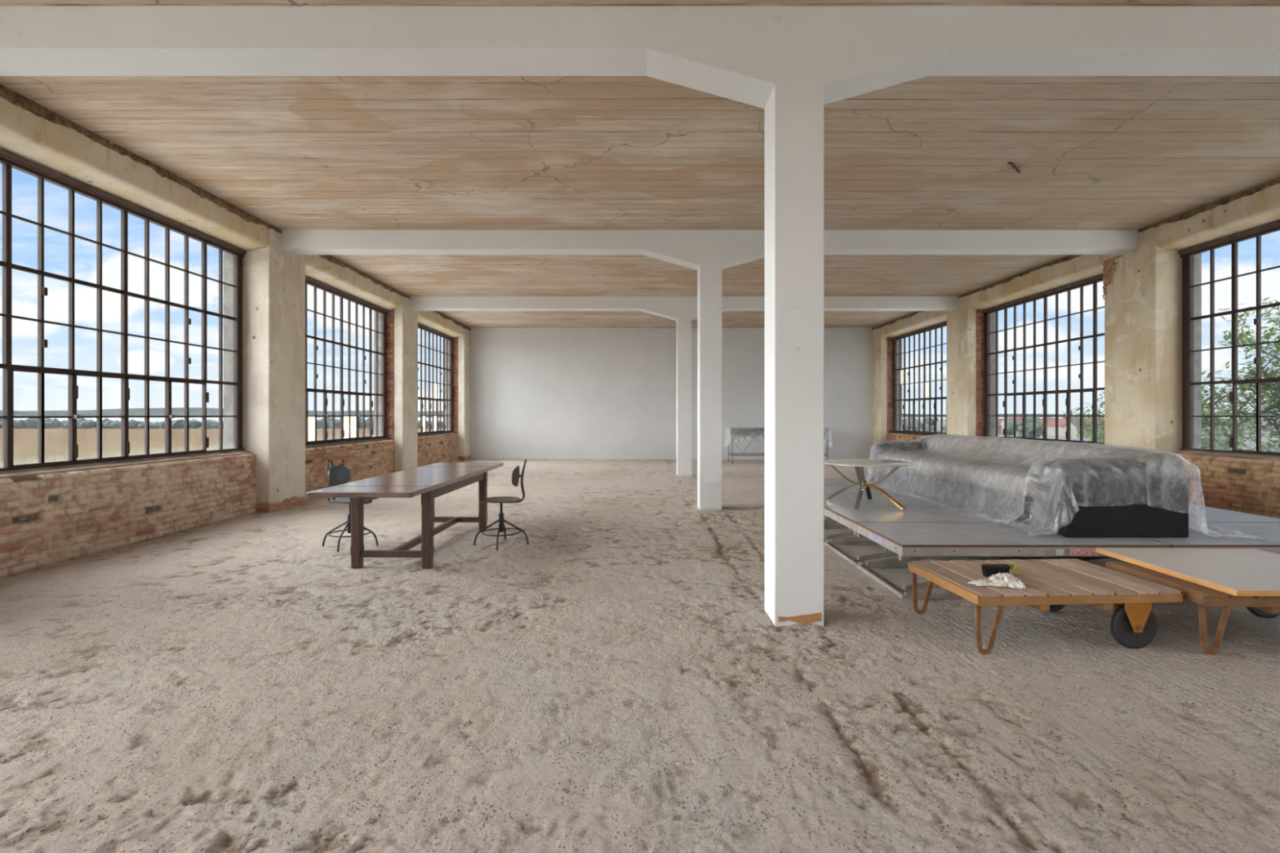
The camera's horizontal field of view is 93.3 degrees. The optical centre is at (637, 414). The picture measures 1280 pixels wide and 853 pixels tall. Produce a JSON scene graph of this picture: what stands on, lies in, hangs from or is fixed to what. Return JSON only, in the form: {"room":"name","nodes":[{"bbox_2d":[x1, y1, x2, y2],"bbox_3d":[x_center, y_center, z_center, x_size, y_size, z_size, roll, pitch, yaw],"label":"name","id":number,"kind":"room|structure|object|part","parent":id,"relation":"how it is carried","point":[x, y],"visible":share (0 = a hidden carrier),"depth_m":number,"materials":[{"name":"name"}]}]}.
{"room":"empty industrial loft","nodes":[
{"label":"empty industrial loft","id":0,"kind":"room"},
{"bbox_2d":[0,84,471,577],"bbox_3d":[-5.947,-0.643,6.690,0.712,4.586,27.340,0,0,0],"label":"wall","id":1,"kind":"structure","parent":0,"point":[55,514],"depth_m":8.90,"materials":[{"name":"beige paint"}]},
{"bbox_2d":[0,147,246,471],"bbox_3d":[-6.016,-0.973,7.140,0.110,3.055,4.176,0,0,0],"label":"window","id":2,"kind":"structure","parent":1,"relation":"in","point":[9,160],"depth_m":6.78,"materials":[{"name":"metal"}]},
{"bbox_3d":[-5.985,0.024,6.469,0.048,0.044,0.075,0,0,0],"label":"handle","id":3,"kind":"part","parent":2,"relation":"part of","materials":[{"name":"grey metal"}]},
{"bbox_3d":[-5.985,0.024,7.786,0.048,0.044,0.075,0,0,0],"label":"handle","id":4,"kind":"part","parent":2,"relation":"part of","materials":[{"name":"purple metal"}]},
{"bbox_3d":[-5.978,0.565,7.140,0.170,0.070,4.180,0,0,0],"label":"sill","id":5,"kind":"part","parent":1,"relation":"part of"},
{"bbox_2d":[305,275,388,444],"bbox_3d":[-6.016,-0.973,12.360,0.110,3.055,4.236,0,0,0],"label":"window","id":6,"kind":"structure","parent":1,"relation":"in","point":[348,424],"depth_m":12.65,"materials":[{"name":"metal"}]},
{"bbox_3d":[-5.978,0.565,12.360,0.170,0.070,4.240,0,0,0],"label":"sill","id":7,"kind":"part","parent":1,"relation":"part of","materials":[{"name":"beige concrete"}]},
{"bbox_2d":[417,323,453,434],"bbox_3d":[-6.016,-0.973,17.555,0.110,3.055,4.166,0,0,0],"label":"window","id":8,"kind":"structure","parent":1,"relation":"in","point":[434,385],"depth_m":18.09,"materials":[{"name":"metal"}]},
{"bbox_3d":[-5.978,0.565,17.555,0.170,0.070,4.170,0,0,0],"label":"sill","id":9,"kind":"part","parent":1,"relation":"part of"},
{"bbox_2d":[17,509,853,598],"bbox_3d":[1.140,1.810,6.665,14.886,0.380,27.930,0,0,0],"label":"floor slab","id":10,"kind":"structure","parent":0,"point":[394,509],"depth_m":5.39,"materials":[{"name":"beige concrete"}]},
{"bbox_2d":[676,318,691,475],"bbox_3d":[1.155,-0.385,15.066,0.353,3.970,0.353,0,0,0],"label":"column","id":11,"kind":"structure","parent":10,"relation":"on","point":[683,325],"depth_m":14.89,"materials":[{"name":"white paint"}]},
{"bbox_2d":[408,296,958,320],"bbox_3d":[1.140,-2.664,15.066,13.766,0.604,0.353,0,0,0],"label":"beam","id":12,"kind":"structure","parent":11,"relation":"on","point":[673,308],"depth_m":14.89,"materials":[{"name":"white paint"}]},
{"bbox_2d":[697,264,721,511],"bbox_3d":[1.155,-0.385,9.716,0.353,3.970,0.353,0,0,0],"label":"column","id":13,"kind":"structure","parent":10,"relation":"on","point":[708,276],"depth_m":9.54,"materials":[{"name":"white paint"}]},
{"bbox_2d":[281,230,1138,270],"bbox_3d":[1.140,-2.664,9.716,13.766,0.604,0.353,0,0,0],"label":"beam","id":14,"kind":"structure","parent":13,"relation":"on","point":[691,249],"depth_m":9.54,"materials":[{"name":"white paint"}]},
{"bbox_2d":[764,83,823,626],"bbox_3d":[1.155,-0.385,4.492,0.353,3.970,0.357,0,0,0],"label":"column","id":15,"kind":"structure","parent":10,"relation":"on","point":[793,112],"depth_m":4.32,"materials":[{"name":"white paint"}]},
{"bbox_2d":[0,6,1279,108],"bbox_3d":[1.140,-2.664,4.494,13.766,0.604,0.353,0,0,0],"label":"beam","id":16,"kind":"structure","parent":15,"relation":"on","point":[740,54],"depth_m":4.32,"materials":[{"name":"white paint"}]},
{"bbox_2d":[0,458,1279,852],"bbox_3d":[1.227,1.512,6.690,14.400,0.044,27.380,0,0,0],"label":"floor","id":17,"kind":"structure","parent":0,"point":[147,718],"depth_m":3.15,"materials":[{"name":"concrete"}]},
{"bbox_2d":[321,459,378,551],"bbox_3d":[-3.279,1.005,6.889,0.492,0.982,0.453,0,0,43],"label":"swivel chair","id":18,"kind":"object","parent":17,"relation":"on","point":[337,475],"visible":0.72,"depth_m":6.88,"materials":[{"name":"black paint"}]},
{"bbox_3d":[-3.361,0.762,6.899,0.387,0.495,0.112,0,0,12],"label":"frame","id":19,"kind":"part","parent":18,"relation":"part of","materials":[{"name":"black paint"}]},
{"bbox_3d":[-3.436,1.349,6.874,0.299,0.294,0.021,0,0,-2],"label":"leg","id":20,"kind":"part","parent":18,"relation":"part of","materials":[{"name":"black paint"}]},
{"bbox_3d":[-3.437,0.705,6.915,0.072,0.236,0.350,0,0,12],"label":"backrest","id":21,"kind":"part","parent":18,"relation":"part of","materials":[{"name":"grey metal"}]},
{"bbox_3d":[-3.264,1.349,6.714,0.021,0.294,0.299,0,0,-2],"label":"leg","id":22,"kind":"part","parent":18,"relation":"part of","materials":[{"name":"black paint"}]},
{"bbox_3d":[-3.260,0.985,6.878,0.444,0.040,0.412,0,0,12],"label":"seat","id":23,"kind":"part","parent":18,"relation":"part of","materials":[{"name":"grey metal"}]},
{"bbox_3d":[-3.270,1.097,6.880,0.150,0.205,0.150,0,0,12],"label":"screw post","id":24,"kind":"part","parent":18,"relation":"part of","materials":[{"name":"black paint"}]},
{"bbox_3d":[-3.104,1.349,6.886,0.299,0.294,0.021,0,0,-2],"label":"leg","id":25,"kind":"part","parent":18,"relation":"part of","materials":[{"name":"black paint"}]},
{"bbox_2d":[306,462,503,568],"bbox_3d":[-2.430,1.093,7.010,0.946,0.813,3.340,0,0,1],"label":"table","id":26,"kind":"object","parent":17,"relation":"on","point":[433,481],"visible":0.98,"depth_m":5.96,"materials":[{"name":"brown wood"}]},
{"bbox_3d":[-2.757,1.117,5.943,0.095,0.765,0.095,0,0,1],"label":"leg","id":27,"kind":"part","parent":26,"relation":"part of","materials":[{"name":"brown wood"}]},
{"bbox_3d":[-2.060,1.117,5.926,0.095,0.765,0.095,0,0,1],"label":"leg","id":28,"kind":"part","parent":26,"relation":"part of","materials":[{"name":"brown wood"}]},
{"bbox_3d":[-2.013,1.117,7.865,0.095,0.765,0.095,0,0,1],"label":"leg","id":29,"kind":"part","parent":26,"relation":"part of","materials":[{"name":"brown wood"}]},
{"bbox_2d":[473,459,528,551],"bbox_3d":[-1.564,1.005,6.939,0.457,0.982,0.458,0,0,41],"label":"swivel chair","id":30,"kind":"object","parent":17,"relation":"on","point":[515,475],"visible":1,"depth_m":6.92,"materials":[{"name":"black paint"}]},
{"bbox_3d":[-1.731,1.349,6.928,0.299,0.294,0.021,0,0,-4],"label":"leg","id":31,"kind":"part","parent":30,"relation":"part of","materials":[{"name":"black paint"}]},
{"bbox_3d":[-1.553,1.349,6.774,0.021,0.294,0.299,0,0,-4],"label":"leg","id":32,"kind":"part","parent":30,"relation":"part of","materials":[{"name":"black paint"}]},
{"bbox_3d":[-1.575,0.985,6.939,0.444,0.040,0.412,0,0,-6],"label":"seat","id":33,"kind":"part","parent":30,"relation":"part of","materials":[{"name":"brown wood"}]},
{"bbox_3d":[-1.565,1.097,6.940,0.150,0.205,0.150,0,0,-6],"label":"screw post","id":34,"kind":"part","parent":30,"relation":"part of","materials":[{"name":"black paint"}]},
{"bbox_3d":[-1.577,1.349,7.106,0.021,0.294,0.299,0,0,-4],"label":"leg","id":35,"kind":"part","parent":30,"relation":"part of","materials":[{"name":"black paint"}]},
{"bbox_3d":[-1.395,0.705,6.958,0.072,0.236,0.350,0,0,-6],"label":"backrest","id":36,"kind":"part","parent":30,"relation":"part of","materials":[{"name":"grey wood"}]},
{"bbox_3d":[-1.399,1.349,6.952,0.299,0.294,0.031,0,0,-6],"label":"leg","id":37,"kind":"part","parent":30,"relation":"part of","materials":[{"name":"black paint"}]},
{"bbox_3d":[-1.472,0.762,6.950,0.387,0.495,0.112,0,0,-6],"label":"frame","id":38,"kind":"part","parent":30,"relation":"part of","materials":[{"name":"black paint"}]},
{"bbox_2d":[728,427,829,463],"bbox_3d":[4.330,0.958,18.800,3.000,1.085,0.800,0,0,0],"label":"workbench","id":39,"kind":"object","parent":17,"relation":"on","point":[754,432],"visible":0.53,"depth_m":18.42,"materials":[{"name":"grey metal"}]},
{"bbox_3d":[2.885,0.973,18.435,0.030,1.055,0.030,0,0,0],"label":"leg","id":40,"kind":"part","parent":39,"relation":"part of","materials":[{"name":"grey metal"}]},
{"bbox_3d":[3.400,0.545,18.800,0.900,0.190,0.760,0,0,0],"label":"drawer","id":41,"kind":"part","parent":39,"relation":"part of","materials":[{"name":"grey metal"}]},
{"bbox_2d":[724,427,832,448],"bbox_3d":[4.331,0.731,18.799,3.223,0.650,0.976,0,0,0],"label":"plastic sheet","id":42,"kind":"object","parent":39,"relation":"on","point":[727,429],"visible":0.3,"depth_m":18.68,"materials":[{"name":"clear plastic"}]},
{"bbox_3d":[5.785,0.973,18.435,0.030,1.055,0.030,0,0,0],"label":"leg","id":43,"kind":"part","parent":39,"relation":"part of","materials":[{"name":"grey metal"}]},
{"bbox_2d":[823,478,883,485],"bbox_3d":[3.248,1.280,9.569,2.197,0.440,1.027,0,0,0],"label":"deck","id":44,"kind":"object","parent":17,"relation":"on","point":[827,482],"visible":0.02,"depth_m":9.51,"materials":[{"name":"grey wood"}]},
{"bbox_2d":[823,485,918,520],"bbox_3d":[3.248,1.280,8.534,2.197,0.440,1.027,0,0,0],"label":"deck","id":45,"kind":"object","parent":17,"relation":"on","point":[828,490],"visible":0.02,"depth_m":8.39,"materials":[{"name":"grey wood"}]},
{"bbox_2d":[823,494,961,544],"bbox_3d":[3.248,1.280,7.498,2.197,0.440,1.027,0,0,0],"label":"deck","id":46,"kind":"object","parent":17,"relation":"on","point":[839,500],"visible":0.09,"depth_m":7.37,"materials":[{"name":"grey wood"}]},
{"bbox_3d":[3.251,1.478,7.500,2.193,0.045,1.023,0,0,0],"label":"frame","id":47,"kind":"part","parent":46,"relation":"part of","materials":[{"name":"metal"}]},
{"bbox_2d":[823,458,913,511],"bbox_3d":[2.645,0.800,7.045,1.044,0.499,1.044,0,0,0],"label":"coffee table","id":48,"kind":"object","parent":46,"relation":"on","point":[859,464],"visible":0.95,"depth_m":6.88,"materials":[{"name":"brown metal"}]},
{"bbox_2d":[823,506,1066,566],"bbox_3d":[3.248,1.280,6.463,2.197,0.440,1.027,0,0,0],"label":"deck","id":49,"kind":"object","parent":17,"relation":"on","point":[848,517],"visible":0.46,"depth_m":6.37,"materials":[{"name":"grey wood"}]},
{"bbox_3d":[3.248,1.118,6.463,2.197,0.072,1.027,0,0,0],"label":"frame","id":50,"kind":"part","parent":49,"relation":"part of","materials":[{"name":"metal"}]},
{"bbox_3d":[3.251,1.478,6.465,2.193,0.045,1.023,0,0,0],"label":"frame","id":51,"kind":"part","parent":49,"relation":"part of","materials":[{"name":"metal"}]},
{"bbox_2d":[856,522,1171,599],"bbox_3d":[3.248,1.280,5.426,2.198,0.440,1.032,0,0,0],"label":"deck","id":52,"kind":"object","parent":17,"relation":"on","point":[913,541],"visible":0.67,"depth_m":5.08,"materials":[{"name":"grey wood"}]},
{"bbox_3d":[3.251,1.478,5.431,2.193,0.045,1.023,0,0,0],"label":"frame","id":53,"kind":"part","parent":52,"relation":"part of","materials":[{"name":"metal"}]},
{"bbox_3d":[3.248,1.118,5.428,2.197,0.072,1.027,0,0,0],"label":"frame","id":54,"kind":"part","parent":52,"relation":"part of","materials":[{"name":"metal"}]},
{"bbox_2d":[871,435,1188,537],"bbox_3d":[4.218,0.685,7.358,1.095,0.739,4.324,0,0,0],"label":"sofa","id":55,"kind":"object","parent":52,"relation":"on","point":[1122,508],"visible":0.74,"depth_m":5.41,"materials":[{"name":"leather"}]},
{"bbox_3d":[4.213,0.616,9.360,1.045,0.390,0.320,0,0,0],"label":"armrest","id":56,"kind":"part","parent":55,"relation":"part of","materials":[{"name":"leather"}]},
{"bbox_2d":[880,453,964,473],"bbox_3d":[4.053,0.689,8.600,0.765,0.245,1.192,0,0,0],"label":"seat cushion","id":57,"kind":"object","parent":55,"relation":"on","point":[900,458],"depth_m":8.40,"materials":[{"name":"clear plastic"}]},
{"bbox_2d":[916,458,1017,484],"bbox_3d":[4.053,0.689,7.400,0.765,0.245,1.192,0,0,0],"label":"seat cushion","id":58,"kind":"object","parent":55,"relation":"on","point":[948,471],"depth_m":7.27,"materials":[{"name":"clear plastic"}]},
{"bbox_2d":[966,466,1044,498],"bbox_3d":[4.053,0.689,6.200,0.765,0.245,1.192,0,0,0],"label":"seat cushion","id":59,"kind":"object","parent":55,"relation":"on","point":[976,479],"depth_m":6.11,"materials":[{"name":"clear plastic"}]},
{"bbox_3d":[4.585,0.558,7.375,0.360,0.485,4.290,0,0,0],"label":"backrest","id":60,"kind":"part","parent":55,"relation":"part of","materials":[{"name":"clear plastic"}]},
{"bbox_2d":[848,433,1275,539],"bbox_3d":[4.357,0.658,7.472,2.133,0.763,4.960,0,0,0],"label":"plastic sheet","id":61,"kind":"object","parent":55,"relation":"on","point":[1104,446],"visible":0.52,"depth_m":6.66,"materials":[{"name":"clear plastic"}]},
{"bbox_3d":[4.213,0.604,5.415,1.045,0.415,0.370,0,0,0],"label":"armrest","id":62,"kind":"part","parent":55,"relation":"part of","materials":[{"name":"plastic"}]},
{"bbox_3d":[4.213,0.798,5.213,1.055,0.514,0.034,0,0,0],"label":"panel","id":63,"kind":"part","parent":55,"relation":"part of","materials":[{"name":"black fabric"}]},
{"bbox_3d":[3.419,1.120,4.912,0.190,0.062,0.004,0,0,0],"label":"clamp plate","id":64,"kind":"part","parent":52,"relation":"part of","materials":[{"name":"metal"}]},
{"bbox_2d":[907,558,1182,654],"bbox_3d":[2.753,1.308,4.211,1.347,0.390,0.855,0,0,-3],"label":"trolley","id":65,"kind":"object","parent":17,"relation":"on","point":[1051,584],"visible":0.98,"depth_m":3.88,"materials":[{"name":"brown wood"}]},
{"bbox_3d":[2.159,1.344,4.554,0.180,0.319,0.013,0,0,-3],"label":"hairpin leg","id":66,"kind":"part","parent":65,"relation":"part of","materials":[{"name":"orange metal"}]},
{"bbox_3d":[2.205,1.344,3.785,0.180,0.319,0.013,0,0,-3],"label":"hairpin leg","id":67,"kind":"part","parent":65,"relation":"part of","materials":[{"name":"orange metal"}]},
{"bbox_2d":[968,572,1026,589],"bbox_3d":[2.344,1.072,3.968,0.341,0.079,0.226,0,0,9],"label":"rag","id":68,"kind":"object","parent":65,"relation":"on","point":[1003,580],"visible":1,"depth_m":3.90,"materials":[{"name":"white fabric"}]},
{"bbox_2d":[981,561,1025,577],"bbox_3d":[2.519,1.069,4.172,0.292,0.089,0.078,0,0,-4],"label":"brush","id":69,"kind":"object","parent":65,"relation":"on","point":[988,570],"visible":0.9,"depth_m":4.15,"materials":[{"name":"black plastic"}]},
{"bbox_3d":[2.753,1.155,4.211,1.347,0.066,0.855,0,0,-3],"label":"frame","id":70,"kind":"part","parent":65,"relation":"part of","materials":[{"name":"brown wood"}]},
{"bbox_2d":[1077,506,1279,560],"bbox_3d":[5.454,1.280,6.463,2.197,0.440,1.027,0,0,0],"label":"deck","id":71,"kind":"object","parent":17,"relation":"on","point":[1212,514],"visible":0.19,"depth_m":6.25,"materials":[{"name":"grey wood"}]},
{"bbox_2d":[1097,522,1279,599],"bbox_3d":[5.454,1.280,5.428,2.197,0.440,1.027,0,0,0],"label":"deck","id":72,"kind":"object","parent":17,"relation":"on","point":[1196,540],"visible":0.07,"depth_m":5.18,"materials":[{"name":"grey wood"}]},
{"bbox_3d":[5.454,1.118,5.428,2.197,0.072,1.027,0,0,0],"label":"frame","id":73,"kind":"part","parent":72,"relation":"part of","materials":[{"name":"metal"}]},
{"bbox_2d":[1105,561,1279,655],"bbox_3d":[4.203,1.309,4.128,1.347,0.392,0.855,0,0,4],"label":"trolley","id":74,"kind":"object","parent":17,"relation":"on","point":[1268,607],"visible":0.51,"depth_m":3.78,"materials":[{"name":"brown wood"}]},
{"bbox_3d":[3.657,1.344,4.542,0.184,0.322,0.013,0,0,4],"label":"hairpin leg","id":75,"kind":"part","parent":74,"relation":"part of","materials":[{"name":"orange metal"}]},
{"bbox_2d":[1095,547,1279,596],"bbox_3d":[4.309,1.094,4.275,1.250,0.036,1.185,0,0,2],"label":"board","id":76,"kind":"object","parent":74,"relation":"on","point":[1253,572],"visible":1,"depth_m":4.29,"materials":[{"name":"laminate"}]},
{"bbox_3d":[4.203,1.155,4.128,1.347,0.066,0.855,0,0,4],"label":"frame","id":77,"kind":"part","parent":74,"relation":"part of","materials":[{"name":"brown wood"}]},
{"bbox_3d":[3.606,1.344,3.774,0.184,0.322,0.013,0,0,4],"label":"hairpin leg","id":78,"kind":"part","parent":74,"relation":"part of","materials":[{"name":"orange metal"}]},
{"bbox_2d":[1188,503,1203,506],"bbox_3d":[5.454,1.280,7.498,2.197,0.440,1.027,0,0,0],"label":"deck","id":79,"kind":"object","parent":17,"relation":"on","point":[1189,504],"visible":0.02,"depth_m":7.04,"materials":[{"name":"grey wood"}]},
{"bbox_2d":[0,0,1279,328],"bbox_3d":[1.140,-3.041,6.665,14.926,0.250,27.930,0,0,0],"label":"ceiling","id":80,"kind":"structure","parent":0,"point":[291,153],"depth_m":6.78,"materials":[{"name":"wood"}]},
{"bbox_2d":[1007,161,1020,173],"bbox_3d":[4.428,-2.905,7.090,0.372,0.036,0.050,0,0,-40],"label":"bar","id":81,"kind":"object","parent":80,"relation":"attached to","point":[1013,165],"visible":1,"depth_m":7.06,"materials":[{"name":"black metal"}]},
{"bbox_2d":[470,328,872,459],"bbox_3d":[1.140,-0.658,20.480,14.886,4.916,0.300,0,0,0],"label":"wall","id":82,"kind":"structure","parent":0,"point":[542,393],"depth_m":20.33,"materials":[{"name":"white paint"}]},
{"bbox_2d":[872,177,1279,518],"bbox_3d":[8.227,-0.643,6.690,0.712,4.586,27.340,0,0,0],"label":"wall","id":83,"kind":"structure","parent":0,"point":[1142,286],"depth_m":9.55,"materials":[{"name":"paint"}]},
{"bbox_3d":[8.258,0.565,17.555,0.170,0.070,4.170,0,0,0],"label":"sill","id":84,"kind":"part","parent":83,"relation":"part of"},
{"bbox_2d":[891,320,946,434],"bbox_3d":[8.296,-0.973,17.555,0.110,3.055,4.166,0,0,0],"label":"window","id":85,"kind":"structure","parent":83,"relation":"in","point":[926,384],"depth_m":17.68,"materials":[{"name":"metal"}]},
{"bbox_3d":[8.258,0.565,12.360,0.170,0.070,4.240,0,0,0],"label":"sill","id":86,"kind":"part","parent":83,"relation":"part of","materials":[{"name":"beige concrete"}]},
{"bbox_2d":[982,274,1104,444],"bbox_3d":[8.296,-0.973,12.360,0.110,3.055,4.236,0,0,0],"label":"window","id":87,"kind":"structure","parent":83,"relation":"in","point":[1093,280],"depth_m":12.36,"materials":[{"name":"metal"}]},
{"bbox_3d":[8.258,0.565,7.140,0.170,0.070,4.180,0,0,0],"label":"sill","id":88,"kind":"part","parent":83,"relation":"part of","materials":[{"name":"beige concrete"}]},
{"bbox_2d":[1177,220,1279,456],"bbox_3d":[8.296,-0.973,7.140,0.110,3.055,4.176,0,0,0],"label":"window","id":89,"kind":"structure","parent":83,"relation":"in","point":[1187,255],"depth_m":8.62,"materials":[{"name":"metal"}]},
{"label":"outside","id":90,"kind":"structure","parent":0,"visible":0},
{"bbox_2d":[902,412,1279,417],"bbox_3d":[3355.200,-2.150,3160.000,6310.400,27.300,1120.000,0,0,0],"label":"ridge","id":91,"kind":"object","parent":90,"point":[906,415],"visible":0.1,"depth_m":2892.66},
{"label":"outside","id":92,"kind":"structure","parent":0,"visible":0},
{"bbox_2d":[0,426,443,467],"bbox_3d":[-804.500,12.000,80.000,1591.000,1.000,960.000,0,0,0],"label":"ground","id":93,"kind":"structure","parent":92,"point":[25,440],"depth_m":254.06,"materials":[{"name":"beige sand"}]},
{"bbox_2d":[0,417,443,428],"bbox_3d":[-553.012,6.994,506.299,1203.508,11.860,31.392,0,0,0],"label":"tree belt","id":94,"kind":"object","parent":93,"relation":"on","point":[30,423],"visible":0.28,"depth_m":498.76,"materials":[{"name":"green plant"}]},
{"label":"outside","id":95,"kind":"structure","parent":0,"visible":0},
{"bbox_2d":[0,407,443,417],"bbox_3d":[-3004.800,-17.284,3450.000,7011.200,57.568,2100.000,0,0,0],"label":"hills","id":96,"kind":"structure","parent":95,"point":[176,411],"depth_m":2766.26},
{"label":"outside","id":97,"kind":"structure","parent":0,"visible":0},
{"bbox_2d":[917,418,1279,451],"bbox_3d":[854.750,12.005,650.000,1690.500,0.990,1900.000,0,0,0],"label":"ground","id":98,"kind":"structure","parent":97,"point":[1264,438],"depth_m":321.39,"materials":[{"name":"green plant"}]},
{"bbox_2d":[902,422,911,431],"bbox_3d":[104.179,7.156,241.698,8.810,8.689,8.197,0,0,-35],"label":"tree","id":99,"kind":"object","parent":98,"relation":"on","point":[906,423],"visible":0.07,"depth_m":239.72,"materials":[{"name":"green plant"}]},
{"bbox_2d":[902,417,918,423],"bbox_3d":[210.732,6.900,470.000,12.600,9.200,10.800,0,0,10],"label":"house","id":100,"kind":"structure","parent":98,"relation":"on","point":[906,420],"depth_m":467.40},
{"bbox_2d":[910,423,922,431],"bbox_3d":[128.796,7.661,281.771,6.994,7.677,6.507,0,0,-26],"label":"tree","id":101,"kind":"object","parent":98,"relation":"on","point":[916,426],"visible":0.33,"depth_m":279.54,"materials":[{"name":"green plant"}]},
{"bbox_2d":[911,422,923,426],"bbox_3d":[148.615,7.620,325.698,9.070,7.760,8.438,0,0,-36],"label":"tree","id":102,"kind":"object","parent":98,"relation":"on","point":[916,423],"visible":0.02,"depth_m":324.31,"materials":[{"name":"green plant"}]},
{"bbox_2d":[917,426,933,431],"bbox_3d":[118.693,8.038,248.842,6.747,6.924,7.251,0,0,16],"label":"tree","id":103,"kind":"object","parent":98,"relation":"on","point":[926,427],"visible":0.09,"depth_m":248.60,"materials":[{"name":"green plant"}]},
{"bbox_2d":[925,417,933,426],"bbox_3d":[256.664,6.908,530.188,8.196,9.183,8.809,0,0,42],"label":"tree","id":104,"kind":"object","parent":98,"relation":"on","point":[926,418],"visible":0.66,"depth_m":528.21,"materials":[{"name":"green plant"}]},
{"bbox_2d":[998,422,1002,435],"bbox_3d":[202.680,7.000,350.000,9.600,9.000,11.800,0,0,-5],"label":"house","id":105,"kind":"structure","parent":98,"relation":"on","point":[1000,426],"depth_m":344.89,"materials":[{"name":"white paint"}]},
{"bbox_2d":[999,417,1022,431],"bbox_3d":[260.235,6.900,420.000,12.600,9.200,10.800,0,0,5],"label":"house","id":106,"kind":"structure","parent":98,"relation":"on","point":[1018,420],"depth_m":419.48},
{"bbox_2d":[1007,424,1017,436],"bbox_3d":[180.672,8.214,293.799,7.315,6.572,5.245,0,0,-42],"label":"tree","id":107,"kind":"object","parent":98,"relation":"on","point":[1010,428],"visible":0.72,"depth_m":291.56,"materials":[{"name":"green plant"}]},
{"bbox_2d":[1007,421,1022,431],"bbox_3d":[243.210,7.831,389.461,8.402,7.338,7.818,0,0,-16],"label":"tree","id":108,"kind":"object","parent":98,"relation":"on","point":[1009,423],"visible":0.23,"depth_m":387.86,"materials":[{"name":"green plant"}]},
{"bbox_2d":[1017,422,1040,437],"bbox_3d":[160.839,7.425,248.886,7.697,8.151,7.161,0,0,-30],"label":"tree","id":109,"kind":"object","parent":98,"relation":"on","point":[1029,428],"visible":0.69,"depth_m":247.63,"materials":[{"name":"green plant"}]},
{"bbox_2d":[1026,416,1039,425],"bbox_3d":[286.151,6.463,438.612,11.522,10.073,8.261,0,0,21],"label":"tree","id":110,"kind":"object","parent":98,"relation":"on","point":[1028,420],"visible":0.41,"depth_m":437.79,"materials":[{"name":"green plant"}]},
{"bbox_2d":[1026,420,1042,437],"bbox_3d":[176.750,7.011,268.713,8.550,8.977,9.190,0,0,-2],"label":"tree","id":111,"kind":"object","parent":98,"relation":"on","point":[1039,433],"visible":0.2,"depth_m":265.99,"materials":[{"name":"green plant"}]},
{"bbox_2d":[1030,418,1050,431],"bbox_3d":[260.510,7.000,390.000,9.600,9.000,11.800,0,0,10],"label":"house","id":112,"kind":"structure","parent":98,"relation":"on","point":[1039,420],"depth_m":388.15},
{"bbox_2d":[1047,417,1072,435],"bbox_3d":[231.647,6.500,330.000,9.800,10.000,11.600,0,0,-10],"label":"house","id":113,"kind":"structure","parent":98,"relation":"on","point":[1051,424],"depth_m":329.70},
{"bbox_2d":[1062,419,1102,438],"bbox_3d":[220.784,6.900,300.000,12.600,9.200,10.800,0,0,2],"label":"house","id":114,"kind":"structure","parent":98,"relation":"on","point":[1073,431],"depth_m":297.46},
{"bbox_2d":[1089,417,1104,432],"bbox_3d":[305.359,6.500,400.000,11.600,10.000,9.800,0,0,-10],"label":"house","id":115,"kind":"structure","parent":98,"relation":"on","point":[1101,419],"depth_m":398.52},
{"bbox_3d":[51.901,11.465,10.000,86.197,0.050,200.000,0,0,0],"label":"ground","id":116,"kind":"structure","parent":0,"visible":0},
{"bbox_2d":[1058,296,1279,452],"bbox_3d":[14.311,4.588,12.812,8.805,14.642,7.391,0,0,33],"label":"leafy tree","id":117,"kind":"object","parent":116,"relation":"on","point":[1274,397],"visible":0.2,"depth_m":12.85,"materials":[{"name":"green plant"}]}
]}

